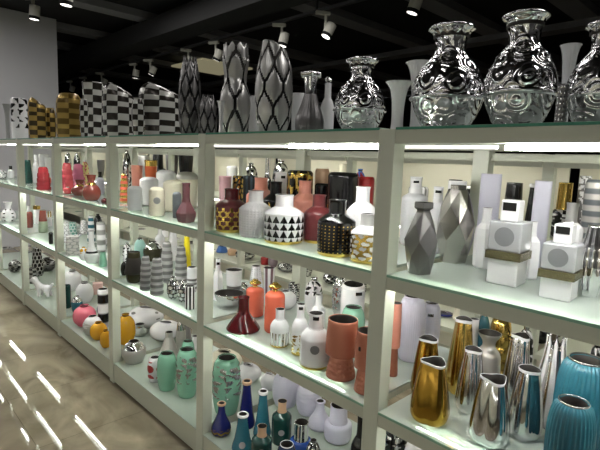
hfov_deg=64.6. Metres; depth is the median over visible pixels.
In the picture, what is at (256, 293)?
bottle
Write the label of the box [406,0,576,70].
trim
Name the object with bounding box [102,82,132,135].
vase
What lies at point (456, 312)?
vase
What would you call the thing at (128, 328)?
vase
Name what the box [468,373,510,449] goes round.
vase
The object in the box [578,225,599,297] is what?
vase
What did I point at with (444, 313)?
vase
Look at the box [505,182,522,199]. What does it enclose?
vase
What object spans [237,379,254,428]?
vase
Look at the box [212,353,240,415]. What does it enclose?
vase
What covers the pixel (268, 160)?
vase
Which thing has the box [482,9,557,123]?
vase
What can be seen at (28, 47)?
wall
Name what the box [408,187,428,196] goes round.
vase
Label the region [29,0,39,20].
track spotlight
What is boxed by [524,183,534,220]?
vase
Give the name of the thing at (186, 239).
vase
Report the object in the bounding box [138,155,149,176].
vase
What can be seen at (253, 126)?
vase
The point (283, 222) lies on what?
vase
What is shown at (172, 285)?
vase
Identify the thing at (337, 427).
vase
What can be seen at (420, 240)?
vase
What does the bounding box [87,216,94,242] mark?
vase
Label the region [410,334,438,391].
vase
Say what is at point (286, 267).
vase
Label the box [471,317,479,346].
vase
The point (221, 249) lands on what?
vase
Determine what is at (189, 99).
vase
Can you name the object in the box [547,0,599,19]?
trim
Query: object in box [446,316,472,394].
vase
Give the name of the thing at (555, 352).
vase
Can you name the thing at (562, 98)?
vase
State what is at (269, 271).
vase
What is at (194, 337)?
vase
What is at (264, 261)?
vase
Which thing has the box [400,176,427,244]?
decanter
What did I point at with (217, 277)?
bottle
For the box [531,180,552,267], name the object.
vase
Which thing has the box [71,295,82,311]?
vase
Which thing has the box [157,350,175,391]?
vase
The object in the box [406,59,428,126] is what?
vase
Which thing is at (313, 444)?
vase
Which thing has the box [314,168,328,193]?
vase
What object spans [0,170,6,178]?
vase
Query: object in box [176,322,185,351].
vase
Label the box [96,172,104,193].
bottle
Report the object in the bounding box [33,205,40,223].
vase
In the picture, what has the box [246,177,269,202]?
vase
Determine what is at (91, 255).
vase
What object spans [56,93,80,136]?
vase
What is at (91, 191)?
vase
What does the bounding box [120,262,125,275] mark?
vase
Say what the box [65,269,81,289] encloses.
vase
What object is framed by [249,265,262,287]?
vase
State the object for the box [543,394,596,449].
vase
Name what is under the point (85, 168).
vase
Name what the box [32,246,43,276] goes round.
vase
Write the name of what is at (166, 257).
vase
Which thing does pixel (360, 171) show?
vase
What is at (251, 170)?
vase
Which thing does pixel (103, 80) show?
track spotlight
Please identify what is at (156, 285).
vase
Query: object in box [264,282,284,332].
bottle
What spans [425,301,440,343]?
vase
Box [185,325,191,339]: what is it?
vase
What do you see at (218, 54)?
track spotlight
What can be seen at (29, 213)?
vase
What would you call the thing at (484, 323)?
vase
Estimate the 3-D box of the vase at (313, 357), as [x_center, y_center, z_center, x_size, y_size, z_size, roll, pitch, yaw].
[0.057,0.428,1.778,0.113,0.205,0.114,2,8,2]
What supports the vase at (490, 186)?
on the display shelf
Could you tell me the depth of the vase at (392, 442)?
1.97 m
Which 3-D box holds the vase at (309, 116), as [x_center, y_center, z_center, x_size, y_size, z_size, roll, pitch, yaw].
[0.040,-0.481,1.885,0.114,0.239,0.114,-5,11,-44]
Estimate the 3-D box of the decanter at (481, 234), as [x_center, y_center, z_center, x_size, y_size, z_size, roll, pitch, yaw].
[0.604,0.042,1.548,0.062,0.197,0.062,2,8,-1]
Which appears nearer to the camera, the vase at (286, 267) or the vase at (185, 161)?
the vase at (286, 267)
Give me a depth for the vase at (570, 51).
1.38 m
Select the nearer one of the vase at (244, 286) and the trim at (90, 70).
the vase at (244, 286)
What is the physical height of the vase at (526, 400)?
0.207 m
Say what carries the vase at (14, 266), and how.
on the display shelf
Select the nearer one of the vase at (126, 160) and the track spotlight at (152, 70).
the vase at (126, 160)
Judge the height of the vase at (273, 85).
0.395 m
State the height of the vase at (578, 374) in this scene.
0.283 m
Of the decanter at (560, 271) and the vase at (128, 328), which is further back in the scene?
the vase at (128, 328)
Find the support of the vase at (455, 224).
on the display shelf
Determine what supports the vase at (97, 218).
on the display shelf
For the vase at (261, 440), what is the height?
0.172 m
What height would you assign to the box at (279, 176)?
0.263 m
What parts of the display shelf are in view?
post, rail, glass shelf, rail, rail, post, glass shelf, glass shelf, shelf, post, rail, rail, rail, glass shelf, rail, shelf, post, glass shelf, rail, glass shelf, shelf, rail, rail, rail, post, glass shelf, shelf panel, rail, post, glass shelf, shelf, post, shelf panel, rail, rail, rail, rail, glass shelf, glass shelf, shelf, post, post, shelf panel, shelf panel, rail, shelf, rail, rail, rail, glass, post, glass shelf, glass shelf, shelf panel, post, rail, rail, shelf panel, shelf panel, glass shelf, post, rail, glass shelf, glass, rail, shelf panel, rail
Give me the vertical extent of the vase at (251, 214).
0.194 m
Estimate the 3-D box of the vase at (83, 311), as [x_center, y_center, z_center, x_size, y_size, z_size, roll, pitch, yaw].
[-1.642,0.686,3.616,0.166,0.159,0.166,-1,8,-25]
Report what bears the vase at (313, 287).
on the display shelf
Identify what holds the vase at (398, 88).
on the display shelf
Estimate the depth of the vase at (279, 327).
1.94 m
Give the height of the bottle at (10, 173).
0.143 m
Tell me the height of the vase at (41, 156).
0.297 m
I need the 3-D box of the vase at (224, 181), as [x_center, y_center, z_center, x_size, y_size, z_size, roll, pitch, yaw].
[-0.416,-0.155,2.626,0.071,0.230,0.071,1,8,-9]
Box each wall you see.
[0,7,58,246]
[58,86,243,149]
[61,147,599,367]
[244,83,599,202]
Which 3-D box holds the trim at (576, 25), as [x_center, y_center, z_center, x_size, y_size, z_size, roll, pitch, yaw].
[0.881,-3.023,8.833,0.250,0.079,17.900,-5,11,-44]
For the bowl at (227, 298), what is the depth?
2.42 m
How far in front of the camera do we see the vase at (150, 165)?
3.54 m
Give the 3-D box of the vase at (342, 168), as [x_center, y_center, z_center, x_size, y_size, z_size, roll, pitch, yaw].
[0.363,-0.318,3.972,0.135,0.388,0.135,5,8,22]
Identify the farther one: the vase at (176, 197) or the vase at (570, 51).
the vase at (176, 197)
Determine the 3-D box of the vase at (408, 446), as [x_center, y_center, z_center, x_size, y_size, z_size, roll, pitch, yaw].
[0.420,0.923,1.755,0.092,0.339,0.092,4,8,16]
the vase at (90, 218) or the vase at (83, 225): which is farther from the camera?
the vase at (83, 225)
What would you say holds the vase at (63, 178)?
on the display shelf
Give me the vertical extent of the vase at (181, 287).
0.114 m
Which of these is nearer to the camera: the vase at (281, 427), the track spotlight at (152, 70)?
the vase at (281, 427)
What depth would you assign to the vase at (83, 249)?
3.37 m
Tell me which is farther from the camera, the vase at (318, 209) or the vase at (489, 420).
the vase at (318, 209)
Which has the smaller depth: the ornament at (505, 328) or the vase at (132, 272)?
the ornament at (505, 328)
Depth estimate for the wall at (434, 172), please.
3.79 m
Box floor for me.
[0,240,559,449]
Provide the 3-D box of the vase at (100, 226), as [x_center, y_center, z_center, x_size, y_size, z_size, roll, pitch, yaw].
[-1.547,0.093,3.690,0.065,0.238,0.065,8,10,38]
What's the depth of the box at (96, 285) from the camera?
4.41 m
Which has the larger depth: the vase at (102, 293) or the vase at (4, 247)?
the vase at (4, 247)
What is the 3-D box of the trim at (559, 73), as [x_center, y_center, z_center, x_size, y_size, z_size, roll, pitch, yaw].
[3.190,-3.237,11.038,0.250,0.079,17.900,-5,11,-44]
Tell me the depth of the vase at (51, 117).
4.60 m
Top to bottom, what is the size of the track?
0.480 m
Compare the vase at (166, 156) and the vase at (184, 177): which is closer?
the vase at (184, 177)
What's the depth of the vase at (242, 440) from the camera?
2.11 m
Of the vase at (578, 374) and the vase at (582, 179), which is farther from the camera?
the vase at (582, 179)
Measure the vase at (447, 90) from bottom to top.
0.322 m
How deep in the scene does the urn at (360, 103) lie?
1.69 m
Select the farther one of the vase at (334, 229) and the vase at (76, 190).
the vase at (76, 190)
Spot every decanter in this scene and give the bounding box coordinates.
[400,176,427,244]
[430,186,443,253]
[472,207,492,268]
[485,199,532,286]
[526,221,539,279]
[537,223,583,301]
[563,202,583,242]
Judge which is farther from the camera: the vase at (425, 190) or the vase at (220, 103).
the vase at (425, 190)
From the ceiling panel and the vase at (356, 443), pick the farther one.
the ceiling panel
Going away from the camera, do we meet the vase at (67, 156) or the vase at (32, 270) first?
the vase at (32, 270)
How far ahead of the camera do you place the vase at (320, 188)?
2.22 m
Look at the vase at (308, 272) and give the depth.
4.32 m
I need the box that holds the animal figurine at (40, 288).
[30,276,53,296]
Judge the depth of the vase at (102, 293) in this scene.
3.57 m
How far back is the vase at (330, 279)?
4.09 m
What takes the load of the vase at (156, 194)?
on the display shelf
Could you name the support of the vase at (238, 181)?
on the display shelf
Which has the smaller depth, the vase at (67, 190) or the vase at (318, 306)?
the vase at (318, 306)
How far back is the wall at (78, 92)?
15.99 m
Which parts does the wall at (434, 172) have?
fascia rail, panel, post, fascia rail, panel, post, panel, fascia rail, panel, post, fascia rail, post, panel, fascia rail, panel, post, fascia rail, panel, post, fascia rail, panel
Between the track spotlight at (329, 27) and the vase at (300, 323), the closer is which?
the vase at (300, 323)
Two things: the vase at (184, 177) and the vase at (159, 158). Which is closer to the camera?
the vase at (184, 177)
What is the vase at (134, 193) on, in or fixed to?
on the display shelf
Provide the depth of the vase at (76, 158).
8.37 m
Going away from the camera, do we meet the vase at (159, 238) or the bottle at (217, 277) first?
the bottle at (217, 277)
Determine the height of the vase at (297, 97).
0.211 m
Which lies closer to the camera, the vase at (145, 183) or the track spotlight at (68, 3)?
the vase at (145, 183)
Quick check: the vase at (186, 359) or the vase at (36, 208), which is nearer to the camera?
the vase at (186, 359)
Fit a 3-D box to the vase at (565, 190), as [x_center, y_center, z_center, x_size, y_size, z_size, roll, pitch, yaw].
[1.535,-0.082,2.768,0.125,0.329,0.125,3,8,8]
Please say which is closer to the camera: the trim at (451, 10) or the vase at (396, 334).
the vase at (396, 334)
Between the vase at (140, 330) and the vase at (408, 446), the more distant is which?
the vase at (140, 330)
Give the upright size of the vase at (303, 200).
0.236 m
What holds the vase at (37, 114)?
on the display shelf
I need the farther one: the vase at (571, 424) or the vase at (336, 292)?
the vase at (336, 292)
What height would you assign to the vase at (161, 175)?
0.228 m
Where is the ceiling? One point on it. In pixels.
(304, 33)
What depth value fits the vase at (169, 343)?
2.98 m
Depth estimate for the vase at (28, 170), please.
4.71 m
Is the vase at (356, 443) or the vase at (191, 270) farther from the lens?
the vase at (191, 270)
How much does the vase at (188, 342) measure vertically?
0.217 m
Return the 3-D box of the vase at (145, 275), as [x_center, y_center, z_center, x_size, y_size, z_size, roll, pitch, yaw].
[-0.879,0.272,2.703,0.066,0.197,0.066,8,10,36]
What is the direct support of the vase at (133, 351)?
on the display shelf
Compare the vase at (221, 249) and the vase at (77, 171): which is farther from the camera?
the vase at (221, 249)
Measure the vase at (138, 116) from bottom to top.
0.223 m
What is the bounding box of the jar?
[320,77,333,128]
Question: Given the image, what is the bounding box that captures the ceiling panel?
[171,58,252,74]
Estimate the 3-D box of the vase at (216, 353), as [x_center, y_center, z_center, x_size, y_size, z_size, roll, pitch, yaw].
[-0.471,0.835,2.970,0.217,0.123,0.264,1,8,-9]
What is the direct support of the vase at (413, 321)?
on the display shelf
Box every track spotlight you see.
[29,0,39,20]
[59,0,72,6]
[66,81,75,92]
[95,72,107,85]
[129,63,139,78]
[143,59,157,75]
[180,48,193,59]
[208,41,223,61]
[272,23,288,47]
[315,10,335,39]
[406,0,422,15]
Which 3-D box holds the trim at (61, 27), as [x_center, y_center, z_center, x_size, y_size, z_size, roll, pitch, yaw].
[-0.547,-3.386,10.474,9.700,0.095,0.260,-5,11,-44]
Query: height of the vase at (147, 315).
0.152 m
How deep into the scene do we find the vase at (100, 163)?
7.62 m
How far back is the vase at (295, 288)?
2.56 m
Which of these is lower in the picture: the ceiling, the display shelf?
the display shelf
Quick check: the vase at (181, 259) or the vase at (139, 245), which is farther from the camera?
the vase at (139, 245)
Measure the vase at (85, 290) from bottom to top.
0.184 m
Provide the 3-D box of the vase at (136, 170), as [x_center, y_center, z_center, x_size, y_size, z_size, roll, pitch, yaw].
[-1.244,-0.330,3.621,0.087,0.249,0.087,-1,8,-19]
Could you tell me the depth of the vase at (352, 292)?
2.00 m
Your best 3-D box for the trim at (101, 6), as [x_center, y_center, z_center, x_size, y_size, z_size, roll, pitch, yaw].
[0.559,-3.192,9.335,9.700,0.095,0.260,-5,11,-44]
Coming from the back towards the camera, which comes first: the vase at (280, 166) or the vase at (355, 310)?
the vase at (280, 166)
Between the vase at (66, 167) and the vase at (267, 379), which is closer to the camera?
the vase at (267, 379)
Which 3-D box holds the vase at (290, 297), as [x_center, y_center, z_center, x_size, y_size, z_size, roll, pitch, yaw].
[-0.078,0.384,2.470,0.119,0.095,0.119,2,8,-1]
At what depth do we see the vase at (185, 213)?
2.34 m
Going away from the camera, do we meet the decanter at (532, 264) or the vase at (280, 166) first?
the decanter at (532, 264)
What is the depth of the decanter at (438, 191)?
1.75 m
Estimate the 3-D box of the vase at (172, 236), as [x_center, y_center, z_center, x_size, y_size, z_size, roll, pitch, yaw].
[-0.934,0.141,3.487,0.071,0.242,0.071,0,8,-15]
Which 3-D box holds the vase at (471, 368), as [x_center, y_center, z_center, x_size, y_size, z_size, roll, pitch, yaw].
[0.534,0.484,1.489,0.081,0.206,0.080,2,8,1]
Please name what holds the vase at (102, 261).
on the display shelf
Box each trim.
[56,21,390,97]
[57,41,334,94]
[73,0,410,85]
[79,68,254,95]
[132,16,599,97]
[216,70,561,107]
[291,0,491,73]
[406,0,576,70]
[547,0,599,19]
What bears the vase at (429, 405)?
on the display shelf
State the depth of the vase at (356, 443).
1.79 m
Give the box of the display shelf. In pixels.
[0,121,599,449]
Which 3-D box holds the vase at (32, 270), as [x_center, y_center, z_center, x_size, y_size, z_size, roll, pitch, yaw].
[-2.655,0.502,4.716,0.078,0.155,0.078,6,9,28]
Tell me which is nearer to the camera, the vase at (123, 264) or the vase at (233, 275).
the vase at (233, 275)
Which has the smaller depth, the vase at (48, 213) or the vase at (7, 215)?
the vase at (48, 213)
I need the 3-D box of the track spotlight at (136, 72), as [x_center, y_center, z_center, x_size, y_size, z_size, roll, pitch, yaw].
[-2.753,-2.558,7.885,0.193,0.251,0.107,5,8,23]
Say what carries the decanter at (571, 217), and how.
on the display shelf
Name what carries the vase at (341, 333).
on the display shelf
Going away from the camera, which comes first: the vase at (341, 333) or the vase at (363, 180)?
the vase at (341, 333)
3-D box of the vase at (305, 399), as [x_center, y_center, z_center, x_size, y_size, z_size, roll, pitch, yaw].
[0.046,0.906,2.478,0.134,0.151,0.134,-1,8,-20]
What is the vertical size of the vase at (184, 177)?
0.229 m
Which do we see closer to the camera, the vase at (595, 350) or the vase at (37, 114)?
the vase at (595, 350)
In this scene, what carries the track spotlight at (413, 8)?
attached to the ceiling
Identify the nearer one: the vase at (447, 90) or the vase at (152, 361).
the vase at (447, 90)
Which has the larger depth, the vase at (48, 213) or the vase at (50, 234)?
the vase at (48, 213)
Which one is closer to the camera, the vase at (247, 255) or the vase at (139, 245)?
the vase at (139, 245)
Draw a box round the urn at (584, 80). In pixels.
[567,20,599,121]
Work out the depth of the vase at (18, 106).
4.92 m
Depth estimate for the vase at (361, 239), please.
1.54 m
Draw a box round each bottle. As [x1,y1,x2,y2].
[7,166,13,177]
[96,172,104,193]
[213,258,222,300]
[246,279,263,317]
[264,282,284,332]
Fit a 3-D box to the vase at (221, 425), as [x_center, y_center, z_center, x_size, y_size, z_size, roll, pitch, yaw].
[-0.374,0.918,2.259,0.094,0.155,0.094,1,8,-9]
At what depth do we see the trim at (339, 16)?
6.73 m
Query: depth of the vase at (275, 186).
2.16 m
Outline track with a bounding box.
[58,0,365,83]
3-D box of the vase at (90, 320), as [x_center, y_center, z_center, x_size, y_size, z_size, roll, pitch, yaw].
[-1.512,0.726,3.460,0.134,0.131,0.134,2,8,-3]
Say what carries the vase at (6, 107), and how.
on the display shelf
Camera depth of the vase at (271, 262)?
4.66 m
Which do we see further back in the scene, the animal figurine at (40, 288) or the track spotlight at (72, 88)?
the track spotlight at (72, 88)
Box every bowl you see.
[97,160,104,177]
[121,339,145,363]
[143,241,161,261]
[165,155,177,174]
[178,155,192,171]
[214,289,243,307]
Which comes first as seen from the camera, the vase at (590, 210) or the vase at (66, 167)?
the vase at (590, 210)
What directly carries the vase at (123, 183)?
on the display shelf
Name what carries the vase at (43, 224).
on the display shelf
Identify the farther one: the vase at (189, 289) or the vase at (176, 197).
the vase at (176, 197)
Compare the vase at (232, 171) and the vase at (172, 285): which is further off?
the vase at (232, 171)
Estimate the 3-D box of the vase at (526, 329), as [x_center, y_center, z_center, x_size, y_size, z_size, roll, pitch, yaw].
[0.811,0.463,1.716,0.058,0.206,0.058,8,10,36]
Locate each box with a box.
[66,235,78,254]
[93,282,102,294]
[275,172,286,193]
[448,180,466,189]
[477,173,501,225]
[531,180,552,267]
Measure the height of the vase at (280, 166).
0.401 m
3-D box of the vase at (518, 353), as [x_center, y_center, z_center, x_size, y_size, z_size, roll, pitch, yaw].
[0.699,0.466,1.526,0.085,0.243,0.083,6,9,26]
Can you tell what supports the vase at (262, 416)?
on the display shelf
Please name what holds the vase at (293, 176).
on the display shelf
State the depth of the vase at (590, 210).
1.40 m
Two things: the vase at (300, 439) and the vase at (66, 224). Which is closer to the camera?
the vase at (300, 439)
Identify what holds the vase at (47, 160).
on the display shelf
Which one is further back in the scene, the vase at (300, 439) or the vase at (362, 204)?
the vase at (300, 439)
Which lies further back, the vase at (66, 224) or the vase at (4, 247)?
the vase at (4, 247)
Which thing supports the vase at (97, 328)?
on the display shelf
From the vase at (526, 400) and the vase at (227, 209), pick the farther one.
the vase at (227, 209)
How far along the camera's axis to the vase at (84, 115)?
3.44 m
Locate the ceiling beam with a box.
[57,0,314,77]
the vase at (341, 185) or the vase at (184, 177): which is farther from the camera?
the vase at (184, 177)
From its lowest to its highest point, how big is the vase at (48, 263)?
0.144 m
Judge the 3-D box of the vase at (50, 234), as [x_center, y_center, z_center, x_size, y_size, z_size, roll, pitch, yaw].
[-2.070,0.108,3.942,0.033,0.102,0.033,-2,9,-28]
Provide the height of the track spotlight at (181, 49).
0.251 m
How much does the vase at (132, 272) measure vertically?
0.187 m
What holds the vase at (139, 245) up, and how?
on the display shelf
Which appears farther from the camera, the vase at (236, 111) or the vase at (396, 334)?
the vase at (236, 111)
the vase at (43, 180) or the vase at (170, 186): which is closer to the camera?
the vase at (170, 186)
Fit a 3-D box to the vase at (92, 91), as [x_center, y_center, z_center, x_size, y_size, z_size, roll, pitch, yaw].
[-1.649,-0.904,3.787,0.161,0.450,0.161,-3,9,-33]
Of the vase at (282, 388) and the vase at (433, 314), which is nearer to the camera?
the vase at (433, 314)
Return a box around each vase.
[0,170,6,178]
[0,201,15,221]
[2,104,10,138]
[2,246,13,248]
[8,259,20,272]
[10,97,28,138]
[25,160,32,183]
[27,206,32,227]
[28,97,46,137]
[29,267,36,283]
[32,155,39,182]
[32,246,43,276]
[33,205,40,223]
[36,167,50,189]
[38,210,47,232]
[39,154,48,166]
[42,257,54,271]
[44,157,51,181]
[46,108,55,137]
[46,211,51,226]
[48,232,52,243]
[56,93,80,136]
[62,163,73,188]
[62,170,64,189]
[63,187,70,193]
[63,222,69,242]
[65,152,71,167]
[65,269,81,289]
[65,284,70,308]
[69,222,76,234]
[71,180,83,195]
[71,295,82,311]
[72,164,84,185]
[73,304,95,326]
[74,153,79,163]
[76,281,93,302]
[79,247,86,260]
[80,99,88,136]
[80,220,87,233]
[82,81,103,135]
[82,160,88,184]
[82,175,100,200]
[83,315,100,334]
[84,230,98,263]
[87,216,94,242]
[90,321,106,339]
[94,214,101,234]
[96,221,105,252]
[97,288,108,326]
[99,251,106,266]
[100,329,108,347]
[101,198,106,203]
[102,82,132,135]
[120,174,127,202]
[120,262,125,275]
[120,313,135,344]
[123,150,131,186]
[123,243,130,262]
[124,251,140,282]
[127,186,141,210]
[131,165,142,185]
[132,98,144,134]
[134,238,145,258]
[135,322,147,336]
[138,82,180,134]
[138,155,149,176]
[139,177,158,205]
[140,255,150,290]
[144,160,156,177]
[147,355,158,382]
[149,187,164,216]
[150,257,163,295]
[153,154,165,170]
[155,229,164,246]
[156,170,175,187]
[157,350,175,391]
[159,331,177,356]
[161,241,172,282]
[162,230,167,236]
[163,180,181,211]
[167,276,178,298]
[169,232,177,260]
[172,192,180,217]
[175,245,186,283]
[175,346,196,398]
[176,172,197,207]
[176,183,195,222]
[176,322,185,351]
[177,280,186,301]
[178,55,200,133]
[182,339,194,347]
[184,236,190,266]
[185,285,194,309]
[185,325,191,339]
[187,266,196,291]
[192,335,196,351]
[198,94,216,132]
[211,401,230,436]
[212,349,241,370]
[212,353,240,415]
[215,188,244,232]
[216,245,227,252]
[217,101,225,131]
[219,176,231,201]
[220,41,249,131]
[226,166,237,187]
[226,267,242,289]
[226,295,259,334]
[228,248,236,255]
[232,176,243,200]
[232,411,250,449]
[235,251,254,259]
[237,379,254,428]
[239,190,270,238]
[240,362,260,382]
[241,282,248,294]
[243,175,255,202]
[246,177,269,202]
[247,163,257,176]
[248,96,258,131]
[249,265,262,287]
[251,423,271,449]
[253,388,270,434]
[255,39,292,130]
[261,257,268,264]
[261,372,274,390]
[263,181,281,207]
[263,266,274,293]
[264,158,270,189]
[264,194,303,244]
[268,258,277,266]
[270,307,288,347]
[271,399,291,445]
[272,160,287,180]
[272,374,298,408]
[277,262,291,271]
[278,440,295,449]
[281,289,295,308]
[286,170,312,195]
[288,282,299,302]
[290,418,310,449]
[291,93,304,129]
[291,303,307,355]
[293,180,312,233]
[295,71,323,129]
[296,385,321,416]
[299,310,328,370]
[304,194,328,243]
[305,277,322,313]
[306,269,311,276]
[306,438,319,449]
[308,398,328,431]
[311,294,324,326]
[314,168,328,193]
[315,183,327,206]
[317,199,355,257]
[323,273,334,283]
[324,402,351,444]
[325,314,357,381]
[327,172,357,210]
[332,277,344,313]
[339,164,346,171]
[340,280,364,313]
[342,304,364,327]
[346,186,374,226]
[350,213,374,263]
[351,416,362,449]
[354,326,367,395]
[357,169,364,178]
[358,176,374,204]
[385,431,406,449]
[386,80,412,128]
[390,301,401,376]
[398,295,425,362]
[404,201,437,274]
[404,442,421,449]
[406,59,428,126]
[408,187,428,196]
[409,21,483,125]
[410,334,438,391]
[410,356,449,426]
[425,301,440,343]
[436,185,474,263]
[440,310,452,316]
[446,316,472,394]
[452,308,459,319]
[454,345,482,414]
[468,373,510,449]
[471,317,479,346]
[477,315,489,346]
[478,329,501,373]
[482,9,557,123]
[503,332,529,401]
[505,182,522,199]
[509,364,542,441]
[521,326,533,364]
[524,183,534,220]
[539,331,549,343]
[539,333,567,428]
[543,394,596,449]
[550,182,573,238]
[553,352,599,449]
[554,83,569,121]
[560,43,582,121]
[576,176,591,224]
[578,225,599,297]
[581,179,599,242]
[589,345,599,356]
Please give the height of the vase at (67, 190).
0.056 m
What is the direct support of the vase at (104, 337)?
on the display shelf
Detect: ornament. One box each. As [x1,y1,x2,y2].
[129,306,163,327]
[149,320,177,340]
[490,318,511,373]
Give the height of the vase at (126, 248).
0.151 m
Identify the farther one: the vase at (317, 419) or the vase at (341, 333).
the vase at (317, 419)
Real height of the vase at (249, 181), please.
0.228 m
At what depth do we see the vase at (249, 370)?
2.76 m
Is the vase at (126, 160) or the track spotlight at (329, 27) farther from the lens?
the track spotlight at (329, 27)
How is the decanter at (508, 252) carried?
on the display shelf
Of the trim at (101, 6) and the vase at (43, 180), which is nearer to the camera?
the vase at (43, 180)
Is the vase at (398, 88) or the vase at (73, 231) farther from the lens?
the vase at (73, 231)
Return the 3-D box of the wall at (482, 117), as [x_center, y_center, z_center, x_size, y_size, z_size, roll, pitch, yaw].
[4.246,-1.860,12.861,0.100,3.410,18.900,-5,11,-44]
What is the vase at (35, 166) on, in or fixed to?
on the display shelf
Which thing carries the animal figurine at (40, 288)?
on the display shelf
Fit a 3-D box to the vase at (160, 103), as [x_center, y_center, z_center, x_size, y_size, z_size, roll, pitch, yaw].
[-0.875,-0.711,2.966,0.260,0.338,0.260,6,9,26]
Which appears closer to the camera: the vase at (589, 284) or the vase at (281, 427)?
the vase at (589, 284)
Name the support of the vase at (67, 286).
on the display shelf
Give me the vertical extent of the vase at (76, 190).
0.121 m
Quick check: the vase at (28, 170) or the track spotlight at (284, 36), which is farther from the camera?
the track spotlight at (284, 36)
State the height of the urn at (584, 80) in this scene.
0.265 m
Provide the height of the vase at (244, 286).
0.064 m
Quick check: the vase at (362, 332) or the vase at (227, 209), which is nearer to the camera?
the vase at (362, 332)
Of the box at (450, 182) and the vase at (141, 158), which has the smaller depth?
the box at (450, 182)
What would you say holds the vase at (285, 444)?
on the display shelf
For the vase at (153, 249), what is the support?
on the display shelf
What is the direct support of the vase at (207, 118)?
on the display shelf
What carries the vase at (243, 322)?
on the display shelf
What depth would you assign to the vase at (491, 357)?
1.58 m
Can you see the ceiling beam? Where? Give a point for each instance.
(194, 18)
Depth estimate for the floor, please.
2.80 m
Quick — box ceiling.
[0,0,599,105]
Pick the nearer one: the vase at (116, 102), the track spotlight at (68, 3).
the vase at (116, 102)
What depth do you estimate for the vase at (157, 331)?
3.34 m
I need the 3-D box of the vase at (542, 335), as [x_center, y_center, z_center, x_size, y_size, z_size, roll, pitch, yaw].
[1.471,0.664,2.907,0.119,0.109,0.119,6,9,28]
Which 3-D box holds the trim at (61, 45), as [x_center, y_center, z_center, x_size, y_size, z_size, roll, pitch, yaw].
[-1.480,-3.551,11.436,9.700,0.095,0.260,-5,11,-44]
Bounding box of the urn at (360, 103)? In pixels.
[333,56,386,128]

